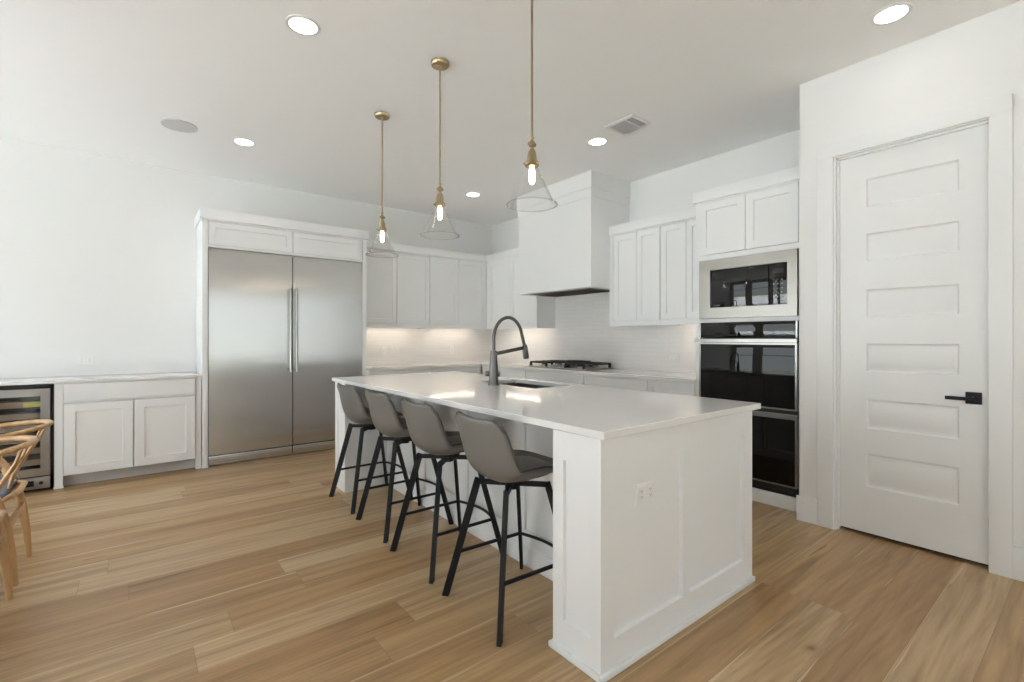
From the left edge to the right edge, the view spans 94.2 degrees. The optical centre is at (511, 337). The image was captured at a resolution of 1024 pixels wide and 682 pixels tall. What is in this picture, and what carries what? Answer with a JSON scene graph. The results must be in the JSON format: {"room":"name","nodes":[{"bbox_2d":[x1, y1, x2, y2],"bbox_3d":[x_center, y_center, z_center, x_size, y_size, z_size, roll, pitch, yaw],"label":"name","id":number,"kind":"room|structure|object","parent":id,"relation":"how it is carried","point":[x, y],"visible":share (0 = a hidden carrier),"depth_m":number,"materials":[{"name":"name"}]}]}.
{"room":"kitchen","nodes":[
{"label":"kitchen","id":0,"kind":"room"},
{"bbox_2d":[0,138,491,377],"bbox_3d":[-3.204,-0.245,5.206,7.645,2.990,0.150,0,0,-38],"label":"wall","id":1,"kind":"structure","parent":0,"point":[98,253],"depth_m":4.59,"materials":[{"name":"white paint"}]},
{"bbox_2d":[77,356,94,364],"bbox_3d":[-4.003,0.208,4.471,0.125,0.078,0.009,0,0,-38],"label":"wall outlet","id":2,"kind":"object","parent":1,"relation":"attached to","point":[80,359],"visible":1,"depth_m":4.47,"materials":[{"name":"white plastic"}]},
{"bbox_2d":[87,357,91,362],"bbox_3d":[-3.979,0.208,4.486,0.033,0.056,0.003,0,0,-38],"label":"socket","id":3,"kind":"object","parent":2,"relation":"attached to","point":[89,359],"depth_m":4.48,"materials":[{"name":"grey plastic"}]},
{"bbox_2d":[367,248,429,328],"bbox_3d":[-1.577,-0.615,6.188,0.958,0.974,0.328,0,0,-38],"label":"upper cabinet","id":4,"kind":"object","parent":1,"relation":"attached to","point":[397,287],"visible":0.66,"depth_m":6.07,"materials":[{"name":"white paint"}]},
{"bbox_2d":[367,240,485,261],"bbox_3d":[-1.071,-1.149,6.577,2.195,0.095,0.347,0,0,-38],"label":"crown molding","id":5,"kind":"structure","parent":4,"relation":"attached to","point":[370,244],"depth_m":6.29,"materials":[{"name":"white paint"}]},
{"bbox_2d":[367,328,490,364],"bbox_3d":[-1.185,0.096,6.704,2.218,0.507,0.008,0,0,-38],"label":"tile backsplash","id":6,"kind":"structure","parent":1,"relation":"attached to","point":[414,345],"depth_m":6.68,"materials":[{"name":"white tile"}]},
{"bbox_2d":[390,347,397,352],"bbox_3d":[-1.579,0.165,6.380,0.120,0.075,0.009,0,0,-38],"label":"wall outlet","id":7,"kind":"object","parent":6,"relation":"attached to","point":[392,350],"visible":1,"depth_m":6.38,"materials":[{"name":"white plastic"}]},
{"bbox_2d":[427,256,486,329],"bbox_3d":[-0.831,-0.615,6.779,0.942,0.974,0.328,0,0,-38],"label":"upper cabinet","id":8,"kind":"object","parent":1,"relation":"attached to","point":[457,287],"visible":0.94,"depth_m":6.63,"materials":[{"name":"white paint"}]},
{"bbox_2d":[0,0,1021,225],"bbox_3d":[1.608,-1.800,1.271,10.300,0.120,12.395,0,0,-38],"label":"ceiling","id":9,"kind":"structure","parent":0,"point":[711,78],"depth_m":3.18,"materials":[{"name":"white paint"}]},
{"bbox_2d":[160,118,197,132],"bbox_3d":[-2.723,-1.736,3.898,0.252,0.007,0.252,0,0,-38],"label":"ceiling speaker","id":10,"kind":"object","parent":9,"relation":"attached to","point":[174,124],"visible":1,"depth_m":3.88,"materials":[{"name":"grey plastic"}]},
{"bbox_2d":[232,138,255,146],"bbox_3d":[-2.379,-1.738,4.226,0.184,0.004,0.184,0,0,-38],"label":"recessed light","id":11,"kind":"object","parent":9,"relation":"in","point":[240,141],"visible":1,"depth_m":4.23,"materials":[{"name":"white plastic"}]},
{"bbox_2d":[285,14,320,36],"bbox_3d":[-1.163,-1.738,2.651,0.184,0.004,0.184,0,0,-38],"label":"recessed light","id":12,"kind":"object","parent":9,"relation":"in","point":[303,25],"visible":1,"depth_m":2.65,"materials":[{"name":"white paint"}]},
{"bbox_2d":[367,111,398,257],"bbox_3d":[-1.010,-1.192,3.706,0.250,1.097,0.250,0,0,-38],"label":"pendant light","id":13,"kind":"object","parent":9,"relation":"hanging from","point":[380,115],"visible":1,"depth_m":3.70,"materials":[{"name":"gold metal"}]},
{"bbox_2d":[377,212,386,231],"bbox_3d":[-1.009,-0.903,3.702,0.076,0.150,0.076,0,0,-38],"label":"socket","id":14,"kind":"object","parent":13,"relation":"attached to","point":[381,228],"depth_m":3.69,"materials":[{"name":"gold metal"}]},
{"bbox_2d":[420,57,459,237],"bbox_3d":[-0.455,-1.192,3.005,0.250,1.097,0.250,0,0,-38],"label":"pendant light","id":15,"kind":"object","parent":9,"relation":"hanging from","point":[440,64],"visible":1,"depth_m":3.00,"materials":[{"name":"gold metal"}]},
{"bbox_2d":[433,183,444,207],"bbox_3d":[-0.453,-0.903,3.001,0.076,0.150,0.076,0,0,-38],"label":"socket","id":16,"kind":"object","parent":15,"relation":"attached to","point":[439,203],"depth_m":2.99,"materials":[{"name":"gold metal"}]},
{"bbox_2d":[465,192,480,196],"bbox_3d":[-0.473,-1.738,5.771,0.184,0.004,0.184,0,0,-38],"label":"recessed light","id":17,"kind":"object","parent":9,"relation":"in","point":[470,194],"visible":1,"depth_m":5.76,"materials":[{"name":"white plastic"}]},
{"bbox_2d":[507,0,556,206],"bbox_3d":[0.097,-1.192,2.309,0.250,1.097,0.250,0,0,-38],"label":"pendant light","id":18,"kind":"object","parent":9,"relation":"hanging from","point":[532,163],"visible":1,"depth_m":2.30,"materials":[{"name":"gold metal"}]},
{"bbox_2d":[523,136,538,168],"bbox_3d":[0.098,-0.903,2.305,0.076,0.150,0.076,0,0,-38],"label":"socket","id":19,"kind":"object","parent":18,"relation":"attached to","point":[532,162],"depth_m":2.29,"materials":[{"name":"gold metal"}]},
{"bbox_2d":[587,137,607,145],"bbox_3d":[0.757,-1.738,4.215,0.184,0.004,0.184,0,0,-38],"label":"recessed light","id":20,"kind":"object","parent":9,"relation":"in","point":[597,141],"visible":1,"depth_m":4.21,"materials":[{"name":"white plastic"}]},
{"bbox_2d":[605,114,651,134],"bbox_3d":[0.947,-1.734,3.885,0.250,0.012,0.285,0,0,-38],"label":"ceiling vent","id":21,"kind":"object","parent":9,"relation":"in","point":[632,122],"visible":1,"depth_m":3.86,"materials":[{"name":"white metal"}]},
{"bbox_2d":[870,2,912,25],"bbox_3d":[2.037,-1.738,2.558,0.184,0.004,0.184,0,0,-38],"label":"recessed light","id":22,"kind":"object","parent":9,"relation":"in","point":[892,13],"visible":1,"depth_m":2.55,"materials":[{"name":"white plastic"}]},
{"bbox_2d":[0,449,1023,681],"bbox_3d":[1.608,1.310,1.271,10.300,0.120,12.395,0,0,-38],"label":"floor","id":23,"kind":"structure","parent":0,"point":[248,571],"depth_m":2.24,"materials":[{"name":"brown wood"}]},
{"bbox_2d":[0,435,38,600],"bbox_3d":[-2.386,0.856,2.032,0.520,0.791,0.552,0,0,-38],"label":"dining chair","id":24,"kind":"object","parent":23,"relation":"on","point":[5,560],"visible":1,"depth_m":2.26,"materials":[{"name":"brown wood"}]},
{"bbox_2d":[0,384,53,493],"bbox_3d":[-4.191,0.811,3.941,0.622,0.858,0.567,0,0,-38],"label":"wine cooler","id":25,"kind":"object","parent":23,"relation":"on","point":[36,401],"visible":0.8,"depth_m":3.88,"materials":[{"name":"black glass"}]},
{"bbox_2d":[0,399,39,408],"bbox_3d":[-4.177,0.540,3.924,0.578,0.048,0.420,0,0,-38],"label":"shelf","id":26,"kind":"object","parent":25,"relation":"attached to","point":[23,403],"depth_m":3.84,"materials":[{"name":"beige wood"}]},
{"bbox_2d":[0,410,39,420],"bbox_3d":[-4.177,0.635,3.924,0.578,0.048,0.420,0,0,-38],"label":"shelf","id":27,"kind":"object","parent":25,"relation":"attached to","point":[22,415],"depth_m":3.85,"materials":[{"name":"beige wood"}]},
{"bbox_2d":[0,424,39,432],"bbox_3d":[-4.177,0.730,3.924,0.578,0.048,0.420,0,0,-38],"label":"shelf","id":28,"kind":"object","parent":25,"relation":"attached to","point":[9,429],"depth_m":3.81,"materials":[{"name":"beige wood"}]},
{"bbox_2d":[0,432,39,444],"bbox_3d":[-4.177,0.825,3.924,0.578,0.048,0.420,0,0,-38],"label":"shelf","id":29,"kind":"object","parent":25,"relation":"attached to","point":[32,433],"depth_m":3.82,"materials":[{"name":"beige wood"}]},
{"bbox_2d":[0,443,39,456],"bbox_3d":[-4.177,0.920,3.924,0.578,0.048,0.420,0,0,-38],"label":"shelf","id":30,"kind":"object","parent":25,"relation":"attached to","point":[36,449],"depth_m":3.89,"materials":[{"name":"beige wood"}]},
{"bbox_2d":[3,453,39,466],"bbox_3d":[-4.177,1.015,3.924,0.578,0.048,0.420,0,0,-38],"label":"shelf","id":31,"kind":"object","parent":25,"relation":"attached to","point":[32,459],"depth_m":3.92,"materials":[{"name":"beige wood"}]},
{"bbox_2d":[0,419,53,585],"bbox_3d":[-2.751,0.856,2.484,0.520,0.791,0.552,0,0,-38],"label":"dining chair","id":32,"kind":"object","parent":23,"relation":"on","point":[13,484],"visible":0.93,"depth_m":2.55,"materials":[{"name":"brown wood"}]},
{"bbox_2d":[53,377,200,489],"bbox_3d":[-3.552,0.813,4.461,1.024,0.874,0.583,0,0,-38],"label":"base cabinet","id":33,"kind":"object","parent":23,"relation":"on","point":[105,430],"visible":0.98,"depth_m":4.20,"materials":[{"name":"white paint"}]},
{"bbox_2d":[0,371,201,385],"bbox_3d":[-4.031,0.362,4.075,2.263,0.025,0.592,0,0,-38],"label":"countertop","id":34,"kind":"structure","parent":33,"relation":"on","point":[191,374],"depth_m":4.22,"materials":[{"name":"white stone"}]},
{"bbox_2d":[208,248,291,466],"bbox_3d":[-2.785,0.187,5.021,0.754,2.118,0.620,0,0,-38],"label":"refrigerator column","id":35,"kind":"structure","parent":23,"relation":"on","point":[250,293],"depth_m":4.80,"materials":[{"name":"silver metal"}]},
{"bbox_2d":[194,207,368,468],"bbox_3d":[-2.506,0.002,5.282,1.658,2.497,0.596,0,0,-38],"label":"refrigerator surround","id":36,"kind":"object","parent":23,"relation":"on","point":[217,229],"visible":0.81,"depth_m":4.91,"materials":[{"name":"white paint"}]},
{"bbox_2d":[291,256,361,454],"bbox_3d":[-2.189,0.187,5.493,0.750,2.118,0.620,0,0,-38],"label":"refrigerator column","id":37,"kind":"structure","parent":23,"relation":"on","point":[326,294],"depth_m":5.25,"materials":[{"name":"silver metal"}]},
{"bbox_2d":[329,383,412,513],"bbox_3d":[-1.099,0.801,3.712,0.497,0.910,0.499,0,0,-39],"label":"bar stool","id":38,"kind":"object","parent":23,"relation":"on","point":[353,407],"visible":0.73,"depth_m":3.58,"materials":[{"name":"black metal"}]},
{"bbox_2d":[367,368,428,375],"bbox_3d":[-1.551,0.816,6.029,0.802,0.869,0.608,0,0,-38],"label":"base cabinet","id":39,"kind":"object","parent":23,"relation":"on","point":[420,370],"visible":0.16,"depth_m":5.77,"materials":[{"name":"white paint"}]},
{"bbox_2d":[367,361,695,382],"bbox_3d":[-0.010,0.365,5.221,2.218,0.030,3.791,0,0,-38],"label":"countertop","id":40,"kind":"structure","parent":39,"relation":"on","point":[630,373],"depth_m":5.30,"materials":[{"name":"white stone"}]},
{"bbox_2d":[528,360,611,370],"bbox_3d":[0.667,0.309,5.623,0.494,0.082,0.915,0,0,-38],"label":"gas cooktop","id":41,"kind":"object","parent":40,"relation":"in","point":[582,365],"visible":1,"depth_m":5.44,"materials":[{"name":"black metal"}]},
{"bbox_2d":[356,389,453,542],"bbox_3d":[-0.733,0.801,3.234,0.497,0.910,0.499,0,0,-38],"label":"bar stool","id":42,"kind":"object","parent":23,"relation":"on","point":[384,416],"visible":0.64,"depth_m":3.10,"materials":[{"name":"black metal"}]},
{"bbox_2d":[390,398,500,583],"bbox_3d":[-0.374,0.801,2.756,0.496,0.910,0.499,0,0,-38],"label":"bar stool","id":43,"kind":"object","parent":23,"relation":"on","point":[426,430],"visible":0.81,"depth_m":2.64,"materials":[{"name":"black metal"}]},
{"bbox_2d":[447,436,464,454],"bbox_3d":[-0.349,0.622,2.775,0.330,0.050,0.344,0,0,-38],"label":"seat cushion","id":44,"kind":"object","parent":43,"relation":"on","point":[452,439],"depth_m":2.74,"materials":[{"name":"grey leather"}]},
{"bbox_2d":[429,366,481,373],"bbox_3d":[-0.921,0.816,6.529,0.801,0.869,0.608,0,0,-38],"label":"base cabinet","id":45,"kind":"object","parent":23,"relation":"on","point":[468,369],"visible":0.19,"depth_m":6.33,"materials":[{"name":"white paint"}]},
{"bbox_2d":[442,411,552,646],"bbox_3d":[-0.001,0.801,2.261,0.497,0.910,0.499,0,0,-36],"label":"bar stool","id":46,"kind":"object","parent":23,"relation":"on","point":[487,446],"visible":0.87,"depth_m":2.13,"materials":[{"name":"black metal"}]},
{"bbox_2d":[515,456,550,481],"bbox_3d":[0.025,0.622,2.279,0.330,0.050,0.344,0,0,-36],"label":"seat cushion","id":47,"kind":"object","parent":46,"relation":"on","point":[524,462],"depth_m":2.27,"materials":[{"name":"grey leather"}]},
{"bbox_2d":[482,366,525,378],"bbox_3d":[0.113,0.816,6.362,0.606,0.869,0.928,0,0,-38],"label":"base cabinet","id":48,"kind":"object","parent":23,"relation":"on","point":[507,372],"visible":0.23,"depth_m":6.04,"materials":[{"name":"white paint"}]},
{"bbox_2d":[335,382,754,681],"bbox_3d":[-0.128,0.808,3.236,1.190,0.884,2.949,0,0,-38],"label":"kitchen island","id":49,"kind":"object","parent":23,"relation":"on","point":[627,577],"visible":0.66,"depth_m":2.04,"materials":[{"name":"white paint"}]},
{"bbox_2d":[332,371,760,439],"bbox_3d":[-0.122,0.351,3.250,1.222,0.030,2.992,0,0,-38],"label":"island countertop","id":50,"kind":"structure","parent":49,"relation":"on","point":[598,412],"depth_m":2.52,"materials":[{"name":"white stone"}]},
{"bbox_2d":[485,316,528,385],"bbox_3d":[-0.027,0.087,3.488,0.372,0.498,0.102,0,0,-38],"label":"kitchen faucet","id":51,"kind":"object","parent":50,"relation":"on","point":[493,373],"visible":1,"depth_m":3.40,"materials":[{"name":"grey metal"}]},
{"bbox_2d":[501,382,549,388],"bbox_3d":[0.089,0.484,3.538,0.387,0.236,0.687,0,0,-38],"label":"undermount sink","id":52,"kind":"object","parent":50,"relation":"in","point":[515,383],"visible":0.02,"depth_m":3.81,"materials":[{"name":"silver metal"}]},
{"bbox_2d":[635,480,654,504],"bbox_3d":[0.538,0.622,1.917,0.127,0.078,0.009,0,0,-38],"label":"wall outlet","id":53,"kind":"object","parent":49,"relation":"attached to","point":[644,492],"visible":1,"depth_m":1.91,"materials":[{"name":"white plastic"}]},
{"bbox_2d":[639,486,644,501],"bbox_3d":[0.518,0.622,1.897,0.033,0.056,0.003,0,0,-38],"label":"socket","id":54,"kind":"object","parent":53,"relation":"attached to","point":[641,488],"depth_m":1.90,"materials":[{"name":"white plastic"}]},
{"bbox_2d":[648,484,652,498],"bbox_3d":[0.562,0.622,1.932,0.033,0.056,0.003,0,0,-38],"label":"socket","id":55,"kind":"object","parent":53,"relation":"attached to","point":[650,486],"depth_m":1.93,"materials":[{"name":"white plastic"}]},
{"bbox_2d":[526,369,584,384],"bbox_3d":[0.702,0.816,5.619,0.606,0.869,0.963,0,0,-38],"label":"base cabinet","id":56,"kind":"object","parent":23,"relation":"on","point":[574,378],"visible":0.19,"depth_m":5.38,"materials":[{"name":"white paint"}]},
{"bbox_2d":[584,374,648,390],"bbox_3d":[1.251,0.816,4.926,0.606,0.869,0.803,0,0,-38],"label":"base cabinet","id":57,"kind":"object","parent":23,"relation":"on","point":[639,384],"visible":0.16,"depth_m":4.70,"materials":[{"name":"white paint"}]},
{"bbox_2d":[648,379,695,395],"bbox_3d":[1.650,0.816,4.423,0.606,0.869,0.477,0,0,-38],"label":"base cabinet","id":58,"kind":"object","parent":23,"relation":"on","point":[661,386],"visible":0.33,"depth_m":4.22,"materials":[{"name":"white paint"}]},
{"bbox_2d":[693,166,799,511],"bbox_3d":[2.050,0.010,3.904,0.625,2.480,0.864,0,0,-38],"label":"tall cabinet","id":59,"kind":"object","parent":23,"relation":"on","point":[760,214],"visible":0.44,"depth_m":3.66,"materials":[{"name":"white paint"}]},
{"bbox_2d":[694,320,798,497],"bbox_3d":[2.011,0.512,3.870,0.615,1.276,0.784,0,0,-38],"label":"double wall oven","id":60,"kind":"object","parent":59,"relation":"in","point":[757,362],"visible":0.62,"depth_m":3.59,"materials":[{"name":"black glass"}]},
{"bbox_2d":[699,248,798,318],"bbox_3d":[1.991,-0.402,3.850,0.470,0.482,0.754,0,0,-38],"label":"microwave","id":61,"kind":"object","parent":59,"relation":"in","point":[766,284],"visible":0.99,"depth_m":3.67,"materials":[{"name":"silver metal"}]},
{"bbox_2d":[492,129,799,253],"bbox_3d":[1.187,-0.245,5.619,0.150,2.990,4.657,0,0,-38],"label":"wall","id":62,"kind":"structure","parent":0,"point":[672,190],"depth_m":4.71,"materials":[{"name":"white paint"}]},
{"bbox_2d":[486,248,518,261],"bbox_3d":[0.101,-1.149,6.588,0.347,0.095,1.090,0,0,-38],"label":"crown molding","id":63,"kind":"structure","parent":62,"relation":"attached to","point":[514,252],"depth_m":6.60,"materials":[{"name":"white paint"}]},
{"bbox_2d":[487,255,554,328],"bbox_3d":[0.103,-0.615,6.599,0.328,0.974,1.104,0,0,-38],"label":"upper cabinet","id":64,"kind":"object","parent":62,"relation":"attached to","point":[503,297],"visible":0.77,"depth_m":6.47,"materials":[{"name":"white paint"}]},
{"bbox_2d":[517,170,629,296],"bbox_3d":[0.692,-1.132,5.605,0.642,1.214,1.224,0,0,-38],"label":"range hood","id":65,"kind":"object","parent":62,"relation":"attached to","point":[564,249],"visible":0.93,"depth_m":5.25,"materials":[{"name":"white paint"}]},
{"bbox_2d":[491,292,695,372],"bbox_3d":[0.859,-0.105,5.904,0.008,0.910,3.782,0,0,-38],"label":"tile backsplash","id":66,"kind":"structure","parent":62,"relation":"attached to","point":[582,330],"depth_m":5.67,"materials":[{"name":"white tile"}]},
{"bbox_2d":[669,354,679,361],"bbox_3d":[1.662,0.205,4.877,0.009,0.072,0.115,0,0,-38],"label":"wall outlet","id":67,"kind":"object","parent":66,"relation":"attached to","point":[672,357],"visible":1,"depth_m":4.87,"materials":[{"name":"white plastic"}]},
{"bbox_2d":[610,225,660,326],"bbox_3d":[1.377,-0.615,4.990,0.328,0.974,0.628,0,0,-38],"label":"upper cabinet","id":68,"kind":"object","parent":62,"relation":"attached to","point":[635,256],"visible":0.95,"depth_m":4.86,"materials":[{"name":"white paint"}]},
{"bbox_2d":[660,217,695,324],"bbox_3d":[1.740,-0.615,4.532,0.328,0.974,0.537,0,0,-38],"label":"upper cabinet","id":69,"kind":"object","parent":62,"relation":"attached to","point":[678,238],"visible":0.57,"depth_m":4.49,"materials":[{"name":"white paint"}]},
{"bbox_2d":[609,206,695,235],"bbox_3d":[1.532,-1.149,4.782,0.347,0.095,1.148,0,0,-38],"label":"crown molding","id":70,"kind":"structure","parent":69,"relation":"attached to","point":[688,213],"depth_m":4.67,"materials":[{"name":"white paint"}]},
{"bbox_2d":[800,0,1023,547],"bbox_3d":[3.247,-0.245,2.405,0.912,2.990,2.937,0,0,-38],"label":"wall","id":71,"kind":"structure","parent":0,"point":[981,58],"depth_m":2.79,"materials":[{"name":"white paint"}]},
{"bbox_2d":[796,495,816,524],"bbox_3d":[2.001,1.165,3.231,0.016,0.170,0.128,0,0,-38],"label":"baseboard","id":72,"kind":"structure","parent":71,"relation":"attached to","point":[806,507],"depth_m":3.23,"materials":[{"name":"white paint"}]},
{"bbox_2d":[840,124,988,565],"bbox_3d":[2.369,0.042,2.853,0.142,2.414,0.704,0,0,-38],"label":"door","id":73,"kind":"structure","parent":71,"relation":"in","point":[914,217],"depth_m":2.81,"materials":[{"name":"white paint"}]},
{"bbox_2d":[817,93,1012,578],"bbox_3d":[2.368,-0.010,2.864,0.137,2.520,0.903,0,0,-38],"label":"trim","id":74,"kind":"structure","parent":71,"relation":"attached to","point":[997,112],"depth_m":2.60,"materials":[{"name":"white paint"}]},
{"bbox_2d":[1013,546,1023,581],"bbox_3d":[3.199,1.165,1.720,0.016,0.170,1.922,0,0,-38],"label":"baseboard","id":75,"kind":"structure","parent":71,"relation":"attached to","point":[1018,552],"depth_m":2.45,"materials":[{"name":"white paint"}]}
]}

